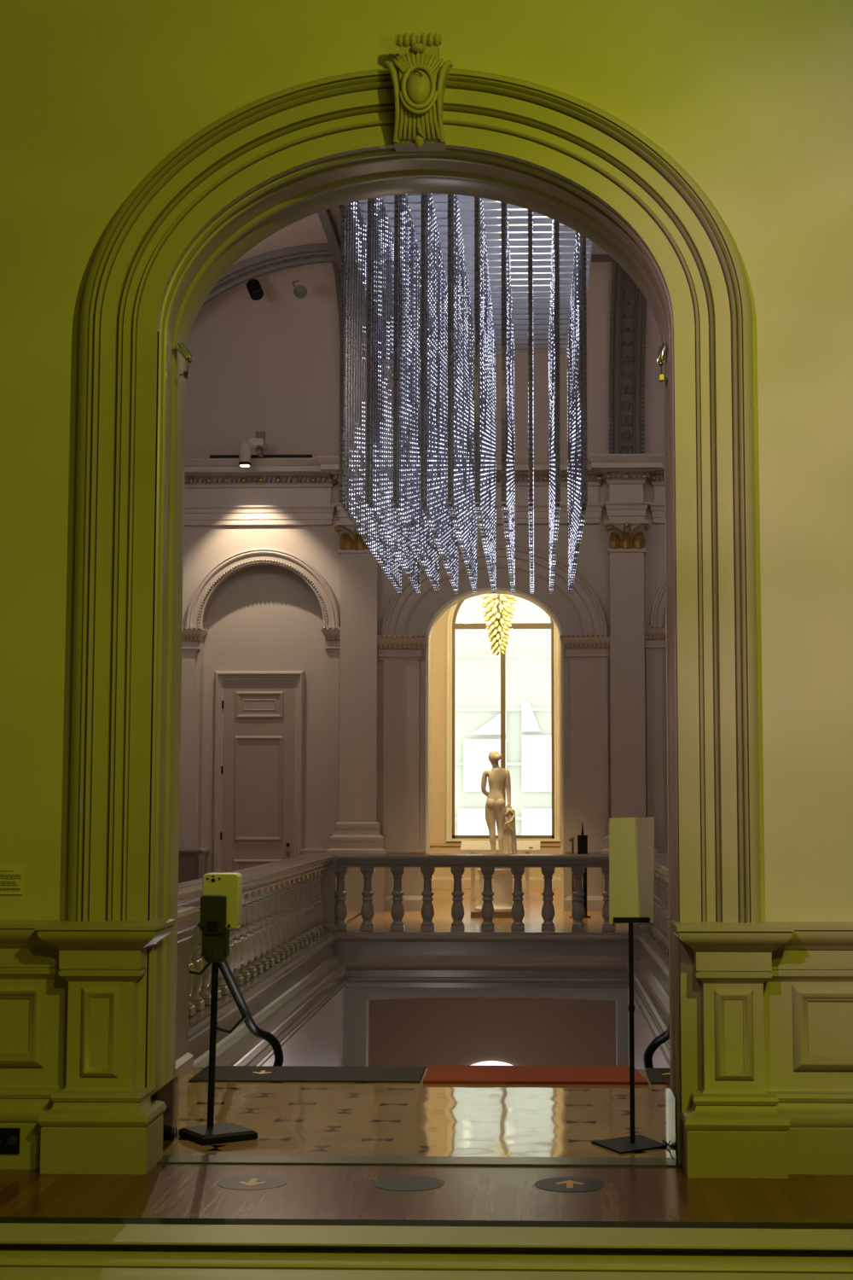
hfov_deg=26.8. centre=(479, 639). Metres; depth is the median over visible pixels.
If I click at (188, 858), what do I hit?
pier
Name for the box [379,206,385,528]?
light rod
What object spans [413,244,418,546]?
light rod
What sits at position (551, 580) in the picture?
light rod
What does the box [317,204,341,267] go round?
rib
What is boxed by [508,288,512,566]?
light rod
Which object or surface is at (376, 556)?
light rod
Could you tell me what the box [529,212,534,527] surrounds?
light rod
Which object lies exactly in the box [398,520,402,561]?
light rod
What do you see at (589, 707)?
pilasters
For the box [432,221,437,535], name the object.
light rod
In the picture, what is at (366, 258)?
light rod
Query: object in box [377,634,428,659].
impost
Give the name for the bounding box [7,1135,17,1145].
socket
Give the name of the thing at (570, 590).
light rod
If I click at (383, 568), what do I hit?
light rod
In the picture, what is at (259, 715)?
door
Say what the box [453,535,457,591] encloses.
light rod
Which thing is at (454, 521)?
light rod
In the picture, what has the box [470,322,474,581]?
light rod
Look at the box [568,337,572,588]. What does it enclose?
light rod
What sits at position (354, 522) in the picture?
light rod
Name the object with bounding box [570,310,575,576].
light rod
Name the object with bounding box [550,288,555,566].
light rod
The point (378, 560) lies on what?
light rod
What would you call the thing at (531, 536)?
light rod
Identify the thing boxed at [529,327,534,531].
light rod
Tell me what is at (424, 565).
light rod
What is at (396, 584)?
light rod
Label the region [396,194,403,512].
light rod
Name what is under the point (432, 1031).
wall
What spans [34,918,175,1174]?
pedestal
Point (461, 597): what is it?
trim
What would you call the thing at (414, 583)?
light rod
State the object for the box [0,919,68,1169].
wainscot
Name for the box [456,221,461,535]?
light rod
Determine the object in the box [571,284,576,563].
light rod
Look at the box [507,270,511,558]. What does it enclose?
light rod
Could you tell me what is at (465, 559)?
light rod
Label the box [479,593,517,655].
cluster
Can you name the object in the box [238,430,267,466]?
track spotlight
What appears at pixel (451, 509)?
light rod
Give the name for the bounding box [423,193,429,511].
light rod
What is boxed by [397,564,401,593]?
light rod
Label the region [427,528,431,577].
light rod
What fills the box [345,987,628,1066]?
wall
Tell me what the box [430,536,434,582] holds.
light rod
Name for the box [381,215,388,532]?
light rod
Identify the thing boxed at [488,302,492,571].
light rod
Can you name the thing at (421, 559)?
light rod
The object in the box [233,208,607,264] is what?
ceiling
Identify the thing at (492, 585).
light rod
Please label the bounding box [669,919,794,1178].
pedestal
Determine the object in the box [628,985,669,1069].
wall
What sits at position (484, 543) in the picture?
light rod
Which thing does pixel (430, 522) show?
light rod
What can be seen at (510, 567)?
light rod
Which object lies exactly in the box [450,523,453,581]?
light rod
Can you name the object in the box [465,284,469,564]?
light rod
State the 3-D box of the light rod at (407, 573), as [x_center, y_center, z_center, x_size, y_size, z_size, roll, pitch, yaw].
[-0.762,-2.143,19.216,0.042,2.910,0.037,0,-5,2]
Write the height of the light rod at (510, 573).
2.910 m
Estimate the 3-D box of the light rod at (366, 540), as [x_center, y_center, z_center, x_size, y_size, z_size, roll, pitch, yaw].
[-1.055,-2.359,16.844,0.042,2.910,0.037,0,-5,2]
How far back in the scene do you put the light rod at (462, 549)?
17.46 m
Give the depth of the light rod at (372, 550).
17.36 m
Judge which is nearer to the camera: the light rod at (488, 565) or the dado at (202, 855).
the light rod at (488, 565)
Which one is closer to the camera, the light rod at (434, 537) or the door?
the light rod at (434, 537)
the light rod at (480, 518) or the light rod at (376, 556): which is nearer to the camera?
the light rod at (480, 518)
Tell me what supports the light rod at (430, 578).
hanging from the skylight
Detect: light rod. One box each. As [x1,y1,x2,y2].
[338,203,346,504]
[341,203,349,508]
[344,202,351,512]
[347,202,354,517]
[349,201,356,520]
[352,200,359,524]
[354,207,361,528]
[357,215,363,532]
[359,222,366,535]
[361,230,367,539]
[364,504,368,542]
[366,197,372,504]
[366,508,371,546]
[368,197,375,508]
[368,510,372,549]
[370,197,377,512]
[370,512,375,552]
[372,517,377,555]
[373,197,379,517]
[374,520,378,558]
[375,197,382,520]
[376,524,380,561]
[378,198,383,524]
[378,528,382,564]
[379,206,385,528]
[380,532,384,567]
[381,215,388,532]
[382,535,386,570]
[384,222,389,535]
[384,538,388,572]
[385,229,391,539]
[385,541,389,575]
[387,237,393,542]
[387,542,390,577]
[389,244,394,546]
[389,546,392,580]
[389,549,394,582]
[391,503,395,549]
[391,552,395,585]
[392,194,399,503]
[393,508,397,552]
[393,555,397,587]
[395,194,401,508]
[395,512,399,555]
[395,558,398,589]
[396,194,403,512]
[396,516,401,558]
[396,561,400,592]
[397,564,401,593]
[398,194,405,516]
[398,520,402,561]
[400,523,404,564]
[401,193,407,520]
[401,524,406,566]
[402,198,408,524]
[402,528,407,570]
[404,206,410,528]
[404,531,408,572]
[406,214,412,531]
[406,535,410,575]
[407,221,413,535]
[407,538,411,577]
[408,541,413,580]
[409,229,415,539]
[410,546,414,582]
[411,237,416,542]
[411,547,415,584]
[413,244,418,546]
[413,548,417,587]
[413,552,418,589]
[414,250,419,548]
[415,257,420,552]
[415,555,418,591]
[416,558,420,593]
[417,451,421,555]
[418,503,423,558]
[419,193,425,503]
[420,512,424,561]
[421,193,427,507]
[421,512,425,564]
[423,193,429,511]
[423,516,427,566]
[424,193,430,516]
[424,520,428,570]
[425,524,429,572]
[426,193,431,520]
[426,526,430,575]
[427,197,433,524]
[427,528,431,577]
[429,206,435,528]
[429,531,433,580]
[430,214,436,531]
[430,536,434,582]
[431,539,435,584]
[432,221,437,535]
[432,542,436,587]
[433,229,438,539]
[433,544,437,589]
[434,546,438,591]
[435,237,440,542]
[436,244,441,546]
[436,548,439,593]
[437,250,442,548]
[438,257,443,552]
[439,264,444,555]
[441,270,445,558]
[442,277,447,561]
[442,283,448,564]
[444,290,448,566]
[445,503,449,569]
[446,507,450,572]
[447,193,453,503]
[447,512,451,575]
[448,194,453,507]
[448,516,452,577]
[449,194,454,511]
[449,520,453,580]
[450,194,455,516]
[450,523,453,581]
[451,523,454,584]
[452,194,457,520]
[452,528,455,587]
[453,197,458,523]
[453,206,459,528]
[453,531,456,589]
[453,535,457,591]
[454,535,458,593]
[455,214,460,531]
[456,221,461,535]
[457,230,462,539]
[458,238,463,542]
[459,244,464,545]
[460,251,465,548]
[461,258,465,552]
[462,264,466,555]
[463,271,467,558]
[464,279,468,561]
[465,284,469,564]
[465,289,470,566]
[466,296,471,569]
[467,300,471,572]
[467,306,471,575]
[469,311,472,577]
[469,401,473,580]
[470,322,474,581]
[471,327,474,584]
[471,503,475,587]
[473,508,477,591]
[473,512,477,593]
[474,197,479,503]
[475,197,480,507]
[476,197,481,511]
[477,197,482,516]
[477,197,482,520]
[478,197,482,523]
[479,206,483,528]
[480,216,484,531]
[480,221,485,535]
[482,228,486,538]
[482,236,486,541]
[482,245,487,545]
[482,251,488,548]
[483,258,488,552]
[484,266,488,554]
[485,271,489,558]
[486,278,489,560]
[486,289,490,564]
[487,290,491,566]
[487,295,491,569]
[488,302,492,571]
[488,308,492,574]
[488,343,493,576]
[489,317,493,579]
[489,324,494,581]
[490,327,494,584]
[491,413,494,587]
[492,337,494,589]
[492,372,495,591]
[493,347,495,593]
[500,201,506,503]
[501,203,506,507]
[502,203,507,511]
[503,211,507,516]
[503,242,507,519]
[504,203,508,523]
[504,208,508,528]
[504,214,509,531]
[505,229,510,538]
[505,294,509,535]
[506,245,510,545]
[506,251,511,548]
[506,272,511,552]
[506,334,511,554]
[506,446,510,541]
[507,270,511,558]
[507,289,511,564]
[507,310,511,560]
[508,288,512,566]
[508,327,512,569]
[509,306,513,574]
[509,387,512,571]
[510,319,513,579]
[510,324,513,581]
[510,329,514,584]
[511,339,514,588]
[511,342,514,591]
[511,378,514,587]
[528,209,533,503]
[528,213,533,507]
[528,222,534,523]
[528,229,534,519]
[528,290,533,511]
[528,291,534,516]
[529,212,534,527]
[529,232,534,538]
[529,245,534,545]
[529,258,534,535]
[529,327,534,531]
[548,334,553,587]
[548,342,552,591]
[548,352,552,593]
[548,353,552,588]
[549,308,554,574]
[549,316,553,579]
[549,350,553,581]
[549,372,554,576]
[549,401,553,584]
[550,282,555,560]
[550,285,555,563]
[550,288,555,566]
[550,320,555,569]
[550,376,554,571]
[551,252,556,548]
[551,257,556,551]
[551,264,556,554]
[551,320,556,558]
[552,219,558,527]
[552,223,558,535]
[552,232,558,523]
[552,235,557,541]
[552,247,558,531]
[552,266,558,538]
[552,297,557,545]
[553,220,559,515]
[553,243,559,519]
[553,250,559,511]
[554,220,560,502]
[554,221,560,507]
[567,346,571,593]
[567,372,572,591]
[568,332,573,587]
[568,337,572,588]
[569,321,574,581]
[569,354,573,584]
[570,296,576,569]
[570,299,575,571]
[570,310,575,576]
[570,361,574,579]
[570,362,575,574]
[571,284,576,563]
[571,290,576,566]
[572,272,577,558]
[572,275,577,560]
[573,258,579,551]
[573,264,578,554]
[574,250,579,548]
[575,242,580,545]
[576,231,581,538]
[576,232,582,535]
[576,242,582,531]
[576,288,581,541]
[577,232,583,527]
[578,232,584,519]
[578,234,584,523]
[579,234,585,515]
[580,233,586,511]
[581,234,587,502]
[581,235,587,506]
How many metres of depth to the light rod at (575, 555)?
17.87 m
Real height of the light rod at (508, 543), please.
2.910 m
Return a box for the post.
[568,835,574,918]
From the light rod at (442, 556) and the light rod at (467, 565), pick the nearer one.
the light rod at (442, 556)
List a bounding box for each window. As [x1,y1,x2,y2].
[430,602,561,842]
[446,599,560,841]
[454,593,552,835]
[470,1060,513,1065]
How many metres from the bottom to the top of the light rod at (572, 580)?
2.910 m
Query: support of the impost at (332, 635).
attached to the wall at (204, 546)
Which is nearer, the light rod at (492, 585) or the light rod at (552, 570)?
the light rod at (552, 570)
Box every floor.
[0,1163,852,1222]
[162,888,673,1157]
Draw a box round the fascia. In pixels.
[187,930,669,1067]
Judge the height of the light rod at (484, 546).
2.910 m
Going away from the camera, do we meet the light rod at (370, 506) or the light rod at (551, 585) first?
the light rod at (370, 506)
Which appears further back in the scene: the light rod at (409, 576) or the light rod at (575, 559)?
the light rod at (409, 576)
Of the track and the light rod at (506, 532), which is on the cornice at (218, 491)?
the track
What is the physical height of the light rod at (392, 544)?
2.910 m
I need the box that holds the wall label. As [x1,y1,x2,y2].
[0,865,23,894]
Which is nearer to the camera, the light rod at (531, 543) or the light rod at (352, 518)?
the light rod at (352, 518)
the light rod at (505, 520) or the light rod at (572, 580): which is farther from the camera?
the light rod at (572, 580)
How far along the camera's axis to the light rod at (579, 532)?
16.30 m
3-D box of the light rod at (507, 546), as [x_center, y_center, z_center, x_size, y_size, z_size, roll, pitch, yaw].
[0.278,-2.323,17.236,0.042,2.910,0.037,0,-5,2]
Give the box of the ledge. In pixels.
[0,1216,852,1279]
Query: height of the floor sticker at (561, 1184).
0.003 m
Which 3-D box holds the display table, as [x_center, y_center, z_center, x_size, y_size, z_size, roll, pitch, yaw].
[0.355,3.828,29.779,1.320,0.970,0.400,0,-5,2]
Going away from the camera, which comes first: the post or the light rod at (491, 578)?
the light rod at (491, 578)
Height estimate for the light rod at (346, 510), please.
2.910 m
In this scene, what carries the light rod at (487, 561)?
hanging from the skylight
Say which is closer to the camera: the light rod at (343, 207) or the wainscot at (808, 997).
the wainscot at (808, 997)
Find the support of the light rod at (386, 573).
hanging from the skylight
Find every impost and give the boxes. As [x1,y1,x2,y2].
[181,627,207,651]
[320,627,340,651]
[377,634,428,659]
[559,634,610,659]
[644,625,666,650]
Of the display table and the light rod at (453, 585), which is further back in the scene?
the display table
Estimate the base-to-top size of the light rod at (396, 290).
2.910 m
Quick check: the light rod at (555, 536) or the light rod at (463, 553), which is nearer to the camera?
the light rod at (555, 536)
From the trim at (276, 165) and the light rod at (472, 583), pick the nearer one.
the trim at (276, 165)
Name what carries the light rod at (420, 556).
hanging from the skylight
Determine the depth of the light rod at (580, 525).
15.88 m
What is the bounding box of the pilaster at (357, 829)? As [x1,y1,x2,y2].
[326,521,387,911]
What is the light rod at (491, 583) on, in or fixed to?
hanging from the skylight
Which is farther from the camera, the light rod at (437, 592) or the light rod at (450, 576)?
the light rod at (437, 592)
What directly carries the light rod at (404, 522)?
hanging from the skylight
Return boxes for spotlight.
[174,342,192,378]
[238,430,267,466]
[246,279,263,300]
[656,343,668,382]
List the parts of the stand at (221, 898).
plate, plate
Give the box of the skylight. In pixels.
[359,193,593,353]
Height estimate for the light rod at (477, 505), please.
2.910 m
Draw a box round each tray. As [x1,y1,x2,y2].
[201,927,229,962]
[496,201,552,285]
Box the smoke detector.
[292,279,307,297]
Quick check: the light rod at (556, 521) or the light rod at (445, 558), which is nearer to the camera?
the light rod at (556, 521)
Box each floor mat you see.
[188,1065,425,1082]
[645,1067,670,1083]
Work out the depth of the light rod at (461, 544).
17.02 m
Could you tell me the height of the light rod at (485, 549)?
2.910 m
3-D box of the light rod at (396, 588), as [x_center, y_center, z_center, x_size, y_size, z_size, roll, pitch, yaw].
[-0.941,-2.025,20.520,0.042,2.910,0.037,0,-5,2]
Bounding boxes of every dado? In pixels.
[198,848,209,878]
[299,849,328,853]
[384,849,424,910]
[564,849,604,911]
[657,849,668,853]
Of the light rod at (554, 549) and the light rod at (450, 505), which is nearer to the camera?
the light rod at (450, 505)
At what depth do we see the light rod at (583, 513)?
15.23 m
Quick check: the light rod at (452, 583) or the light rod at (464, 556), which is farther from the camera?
the light rod at (452, 583)
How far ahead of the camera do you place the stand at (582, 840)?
25.16 m
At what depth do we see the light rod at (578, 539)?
16.78 m
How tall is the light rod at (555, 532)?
2.910 m
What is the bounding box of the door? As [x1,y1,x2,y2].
[212,670,304,872]
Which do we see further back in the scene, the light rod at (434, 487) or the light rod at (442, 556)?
the light rod at (442, 556)
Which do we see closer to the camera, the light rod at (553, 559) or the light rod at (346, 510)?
the light rod at (346, 510)
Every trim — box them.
[67,68,761,923]
[126,124,703,1169]
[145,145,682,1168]
[424,587,564,910]
[590,254,616,261]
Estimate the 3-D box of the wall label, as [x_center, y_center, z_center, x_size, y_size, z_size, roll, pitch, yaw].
[-2.165,1.081,8.079,0.210,0.130,0.010,0,-5,2]
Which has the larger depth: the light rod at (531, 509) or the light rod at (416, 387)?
the light rod at (416, 387)
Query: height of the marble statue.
1.550 m
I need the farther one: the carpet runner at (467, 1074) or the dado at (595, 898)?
the dado at (595, 898)
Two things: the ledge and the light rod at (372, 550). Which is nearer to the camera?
the ledge
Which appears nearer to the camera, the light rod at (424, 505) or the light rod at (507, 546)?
the light rod at (424, 505)
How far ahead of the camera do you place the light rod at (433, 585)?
20.16 m
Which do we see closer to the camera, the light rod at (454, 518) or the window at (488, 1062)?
the light rod at (454, 518)
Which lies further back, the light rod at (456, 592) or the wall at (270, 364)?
the wall at (270, 364)
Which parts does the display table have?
leg, leg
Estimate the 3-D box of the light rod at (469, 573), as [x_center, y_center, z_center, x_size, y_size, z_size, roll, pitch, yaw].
[-0.102,-2.145,19.196,0.042,2.910,0.037,0,-5,2]
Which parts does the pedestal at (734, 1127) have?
panel frame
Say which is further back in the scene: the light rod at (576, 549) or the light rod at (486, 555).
the light rod at (486, 555)
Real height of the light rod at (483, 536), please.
2.910 m
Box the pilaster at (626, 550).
[600,519,657,891]
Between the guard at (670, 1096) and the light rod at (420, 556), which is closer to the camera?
the guard at (670, 1096)
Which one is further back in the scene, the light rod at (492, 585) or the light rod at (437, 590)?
the light rod at (437, 590)
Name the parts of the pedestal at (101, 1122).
panel frame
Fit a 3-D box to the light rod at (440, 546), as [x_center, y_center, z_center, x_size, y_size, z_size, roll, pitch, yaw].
[-0.382,-2.321,17.256,0.042,2.910,0.037,0,-5,2]
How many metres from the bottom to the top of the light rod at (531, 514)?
2.910 m
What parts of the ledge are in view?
stepped moulding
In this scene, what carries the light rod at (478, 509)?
hanging from the skylight
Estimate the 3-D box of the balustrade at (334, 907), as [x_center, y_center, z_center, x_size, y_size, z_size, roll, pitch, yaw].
[0.099,3.164,22.474,4.710,0.970,0.550,0,-5,2]
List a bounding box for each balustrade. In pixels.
[174,854,333,1080]
[297,852,668,933]
[650,855,669,954]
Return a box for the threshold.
[157,1154,681,1167]
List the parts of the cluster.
stem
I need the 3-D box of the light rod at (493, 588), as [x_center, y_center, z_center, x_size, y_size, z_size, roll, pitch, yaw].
[0.158,-2.028,20.487,0.042,2.910,0.037,0,-5,2]
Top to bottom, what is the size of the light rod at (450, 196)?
2.910 m
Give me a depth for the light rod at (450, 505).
14.84 m
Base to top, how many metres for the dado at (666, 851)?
0.910 m
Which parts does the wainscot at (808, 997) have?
panel frame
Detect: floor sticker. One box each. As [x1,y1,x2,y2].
[217,1175,287,1190]
[374,1175,444,1191]
[535,1176,605,1192]
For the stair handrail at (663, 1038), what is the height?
1.762 m
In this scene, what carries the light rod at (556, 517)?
hanging from the skylight
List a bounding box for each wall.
[0,0,852,921]
[179,478,667,899]
[184,261,664,458]
[261,984,346,1066]
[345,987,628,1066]
[368,997,616,1068]
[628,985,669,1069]
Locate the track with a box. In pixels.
[209,454,312,458]
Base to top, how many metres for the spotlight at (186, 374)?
0.178 m
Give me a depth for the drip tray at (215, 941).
8.70 m
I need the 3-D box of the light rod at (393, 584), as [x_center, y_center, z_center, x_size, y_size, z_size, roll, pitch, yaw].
[-0.955,-2.064,20.088,0.042,2.910,0.037,0,-5,2]
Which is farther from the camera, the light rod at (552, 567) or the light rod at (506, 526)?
the light rod at (552, 567)
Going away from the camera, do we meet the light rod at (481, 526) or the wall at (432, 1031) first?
the light rod at (481, 526)
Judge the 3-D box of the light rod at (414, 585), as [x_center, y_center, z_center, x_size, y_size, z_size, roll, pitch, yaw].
[-0.728,-2.045,20.297,0.042,2.910,0.037,0,-5,2]
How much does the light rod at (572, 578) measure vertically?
2.910 m
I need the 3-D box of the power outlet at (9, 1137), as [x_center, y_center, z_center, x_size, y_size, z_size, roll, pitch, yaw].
[-2.086,2.197,7.863,0.135,0.108,0.016,0,-5,2]
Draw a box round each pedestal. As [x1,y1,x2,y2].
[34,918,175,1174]
[471,866,512,918]
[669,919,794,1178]
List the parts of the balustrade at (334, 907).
handrail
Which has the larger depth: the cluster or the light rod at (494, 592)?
the cluster
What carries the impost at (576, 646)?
attached to the wall at (204, 546)
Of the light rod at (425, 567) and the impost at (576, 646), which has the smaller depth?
the light rod at (425, 567)
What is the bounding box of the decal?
[251,1070,272,1074]
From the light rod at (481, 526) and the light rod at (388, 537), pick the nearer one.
the light rod at (481, 526)
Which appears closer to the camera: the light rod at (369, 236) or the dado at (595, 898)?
the light rod at (369, 236)
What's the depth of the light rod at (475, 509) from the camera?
20.61 m
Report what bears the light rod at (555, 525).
hanging from the skylight
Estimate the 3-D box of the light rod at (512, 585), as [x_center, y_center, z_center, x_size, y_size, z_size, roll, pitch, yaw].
[0.371,-2.048,20.264,0.042,2.910,0.037,0,-5,2]
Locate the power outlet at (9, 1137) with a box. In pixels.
[0,1128,20,1153]
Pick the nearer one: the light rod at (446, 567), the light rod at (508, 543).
the light rod at (508, 543)
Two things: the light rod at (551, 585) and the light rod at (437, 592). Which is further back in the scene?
the light rod at (437, 592)
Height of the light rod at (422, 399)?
2.910 m
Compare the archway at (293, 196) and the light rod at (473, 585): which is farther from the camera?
the light rod at (473, 585)
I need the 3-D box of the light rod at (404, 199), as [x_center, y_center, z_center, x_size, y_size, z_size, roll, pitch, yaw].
[-0.662,-2.498,15.317,0.042,2.910,0.037,0,-5,2]
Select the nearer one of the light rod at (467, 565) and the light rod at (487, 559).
the light rod at (487, 559)
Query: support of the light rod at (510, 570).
hanging from the skylight
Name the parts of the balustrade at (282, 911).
handrail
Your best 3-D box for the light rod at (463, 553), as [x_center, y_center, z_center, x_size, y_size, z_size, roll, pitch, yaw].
[-0.149,-2.283,17.682,0.042,2.910,0.037,0,-5,2]
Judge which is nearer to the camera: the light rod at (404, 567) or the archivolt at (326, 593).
the light rod at (404, 567)
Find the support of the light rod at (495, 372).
hanging from the skylight
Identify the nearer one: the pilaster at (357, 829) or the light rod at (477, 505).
the light rod at (477, 505)
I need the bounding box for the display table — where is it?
[460,840,541,900]
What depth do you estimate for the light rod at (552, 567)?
18.79 m
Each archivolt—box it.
[186,547,340,627]
[381,542,608,634]
[650,577,666,625]
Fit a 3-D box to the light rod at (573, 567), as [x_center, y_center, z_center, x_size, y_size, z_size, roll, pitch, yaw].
[0.984,-2.188,18.730,0.042,2.910,0.037,0,-5,2]
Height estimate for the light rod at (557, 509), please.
2.910 m
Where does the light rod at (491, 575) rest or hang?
hanging from the skylight
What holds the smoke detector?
attached to the ceiling
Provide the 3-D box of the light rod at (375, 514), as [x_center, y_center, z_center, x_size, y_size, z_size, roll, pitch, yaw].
[-0.882,-2.497,15.324,0.042,2.910,0.037,0,-5,2]
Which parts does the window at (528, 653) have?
white panel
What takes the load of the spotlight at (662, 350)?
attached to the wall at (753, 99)
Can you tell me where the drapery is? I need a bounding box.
[503,808,517,854]
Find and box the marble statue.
[481,750,517,854]
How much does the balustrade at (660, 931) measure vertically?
0.970 m
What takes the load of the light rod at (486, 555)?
hanging from the skylight
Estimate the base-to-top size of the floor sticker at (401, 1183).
0.002 m
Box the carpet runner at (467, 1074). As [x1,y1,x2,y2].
[423,1064,648,1085]
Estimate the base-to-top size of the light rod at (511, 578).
2.910 m
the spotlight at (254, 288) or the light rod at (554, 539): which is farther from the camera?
the spotlight at (254, 288)
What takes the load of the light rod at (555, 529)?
hanging from the skylight
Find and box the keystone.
[384,32,453,151]
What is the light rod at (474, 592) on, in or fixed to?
hanging from the skylight
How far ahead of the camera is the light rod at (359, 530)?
16.18 m
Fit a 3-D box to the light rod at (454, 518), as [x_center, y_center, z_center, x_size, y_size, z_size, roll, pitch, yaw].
[-0.216,-2.479,15.520,0.042,2.910,0.037,0,-5,2]
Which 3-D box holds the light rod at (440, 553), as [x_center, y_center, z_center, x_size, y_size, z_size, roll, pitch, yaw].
[-0.369,-2.282,17.689,0.042,2.910,0.037,0,-5,2]
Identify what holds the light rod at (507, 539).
hanging from the skylight
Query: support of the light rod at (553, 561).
hanging from the skylight
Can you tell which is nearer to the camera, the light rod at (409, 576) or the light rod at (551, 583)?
the light rod at (409, 576)
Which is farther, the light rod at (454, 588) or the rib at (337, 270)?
the rib at (337, 270)
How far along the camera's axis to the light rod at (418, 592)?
20.82 m
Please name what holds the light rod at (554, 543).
hanging from the skylight
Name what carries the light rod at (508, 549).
hanging from the skylight
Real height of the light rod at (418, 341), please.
2.910 m
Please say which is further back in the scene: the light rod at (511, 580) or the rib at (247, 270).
the rib at (247, 270)
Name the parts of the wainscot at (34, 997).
panel frame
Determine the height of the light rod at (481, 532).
2.910 m
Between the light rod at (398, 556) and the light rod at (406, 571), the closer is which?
the light rod at (398, 556)
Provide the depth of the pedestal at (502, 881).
25.17 m
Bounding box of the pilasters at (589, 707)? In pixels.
[179,650,664,849]
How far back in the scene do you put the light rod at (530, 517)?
15.37 m
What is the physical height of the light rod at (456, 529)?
2.910 m
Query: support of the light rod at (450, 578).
hanging from the skylight
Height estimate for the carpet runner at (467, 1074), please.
0.158 m
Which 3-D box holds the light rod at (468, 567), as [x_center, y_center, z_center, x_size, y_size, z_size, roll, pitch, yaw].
[-0.115,-2.184,18.763,0.042,2.910,0.037,0,-5,2]
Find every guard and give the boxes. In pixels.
[150,1075,177,1150]
[664,1077,678,1164]
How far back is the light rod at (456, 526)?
15.91 m
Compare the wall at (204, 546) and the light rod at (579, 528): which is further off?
the wall at (204, 546)
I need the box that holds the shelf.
[613,917,650,922]
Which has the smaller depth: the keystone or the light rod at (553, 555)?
the keystone
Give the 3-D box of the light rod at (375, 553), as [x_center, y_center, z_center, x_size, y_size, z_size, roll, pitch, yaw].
[-1.028,-2.280,17.709,0.042,2.910,0.037,0,-5,2]
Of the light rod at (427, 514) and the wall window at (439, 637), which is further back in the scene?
the wall window at (439, 637)
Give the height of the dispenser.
0.268 m
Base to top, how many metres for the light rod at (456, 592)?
2.910 m
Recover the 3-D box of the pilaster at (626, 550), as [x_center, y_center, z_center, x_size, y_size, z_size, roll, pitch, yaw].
[2.223,1.116,26.845,0.830,5.840,0.527,0,-5,2]
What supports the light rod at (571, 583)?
hanging from the skylight
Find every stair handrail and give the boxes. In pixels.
[189,919,283,1065]
[643,1024,669,1068]
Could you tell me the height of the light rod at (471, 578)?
2.910 m
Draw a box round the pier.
[178,849,202,883]
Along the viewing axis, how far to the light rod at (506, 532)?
16.26 m
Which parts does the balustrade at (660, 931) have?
handrail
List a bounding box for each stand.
[178,872,257,1145]
[577,822,591,918]
[591,816,667,1154]
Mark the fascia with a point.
(280, 999)
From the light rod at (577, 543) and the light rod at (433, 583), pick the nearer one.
the light rod at (577, 543)
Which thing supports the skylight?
hanging from the ceiling
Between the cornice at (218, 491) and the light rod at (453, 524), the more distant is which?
the cornice at (218, 491)
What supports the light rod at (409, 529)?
hanging from the skylight
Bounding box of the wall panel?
[430,841,561,888]
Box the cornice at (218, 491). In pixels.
[183,453,664,526]
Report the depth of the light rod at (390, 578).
19.52 m
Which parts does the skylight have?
panel frame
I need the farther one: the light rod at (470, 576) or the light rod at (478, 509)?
the light rod at (470, 576)
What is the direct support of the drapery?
hanging from the marble statue
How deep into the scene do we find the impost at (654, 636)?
26.95 m
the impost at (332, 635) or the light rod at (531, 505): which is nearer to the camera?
the light rod at (531, 505)
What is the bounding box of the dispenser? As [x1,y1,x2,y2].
[202,872,242,929]
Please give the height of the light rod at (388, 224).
2.910 m
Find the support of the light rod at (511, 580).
hanging from the skylight
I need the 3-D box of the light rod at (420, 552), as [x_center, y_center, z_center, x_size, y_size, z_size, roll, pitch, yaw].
[-0.589,-2.281,17.696,0.042,2.910,0.037,0,-5,2]
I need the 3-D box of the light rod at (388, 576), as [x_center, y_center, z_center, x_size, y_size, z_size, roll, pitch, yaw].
[-0.975,-2.123,19.439,0.042,2.910,0.037,0,-5,2]
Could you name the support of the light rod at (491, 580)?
hanging from the skylight
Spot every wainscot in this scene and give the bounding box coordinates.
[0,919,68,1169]
[762,921,852,1175]
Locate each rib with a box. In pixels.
[201,243,336,307]
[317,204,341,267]
[331,262,340,338]
[609,261,646,453]
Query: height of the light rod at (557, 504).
2.910 m
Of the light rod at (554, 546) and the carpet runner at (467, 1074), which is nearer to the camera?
the carpet runner at (467, 1074)
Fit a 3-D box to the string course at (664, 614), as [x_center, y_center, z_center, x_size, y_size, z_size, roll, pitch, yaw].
[3.749,-0.742,27.015,1.996,1.023,0.031,0,-5,2]
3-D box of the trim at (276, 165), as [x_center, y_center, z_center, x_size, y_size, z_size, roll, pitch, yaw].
[-0.297,-0.034,8.127,2.567,4.740,0.045,0,-5,2]
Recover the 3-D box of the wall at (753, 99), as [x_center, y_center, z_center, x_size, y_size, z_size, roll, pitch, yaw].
[-0.341,-0.931,8.534,10.400,6.600,0.640,0,-5,2]
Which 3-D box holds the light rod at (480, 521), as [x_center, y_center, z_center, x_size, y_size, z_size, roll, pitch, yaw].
[0.011,-2.460,15.729,0.042,2.910,0.037,0,-5,2]
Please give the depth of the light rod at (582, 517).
15.44 m
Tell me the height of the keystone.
0.511 m
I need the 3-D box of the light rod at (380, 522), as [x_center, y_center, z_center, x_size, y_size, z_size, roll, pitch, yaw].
[-0.869,-2.458,15.756,0.042,2.910,0.037,0,-5,2]
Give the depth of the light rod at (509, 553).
17.64 m
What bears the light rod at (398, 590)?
hanging from the skylight

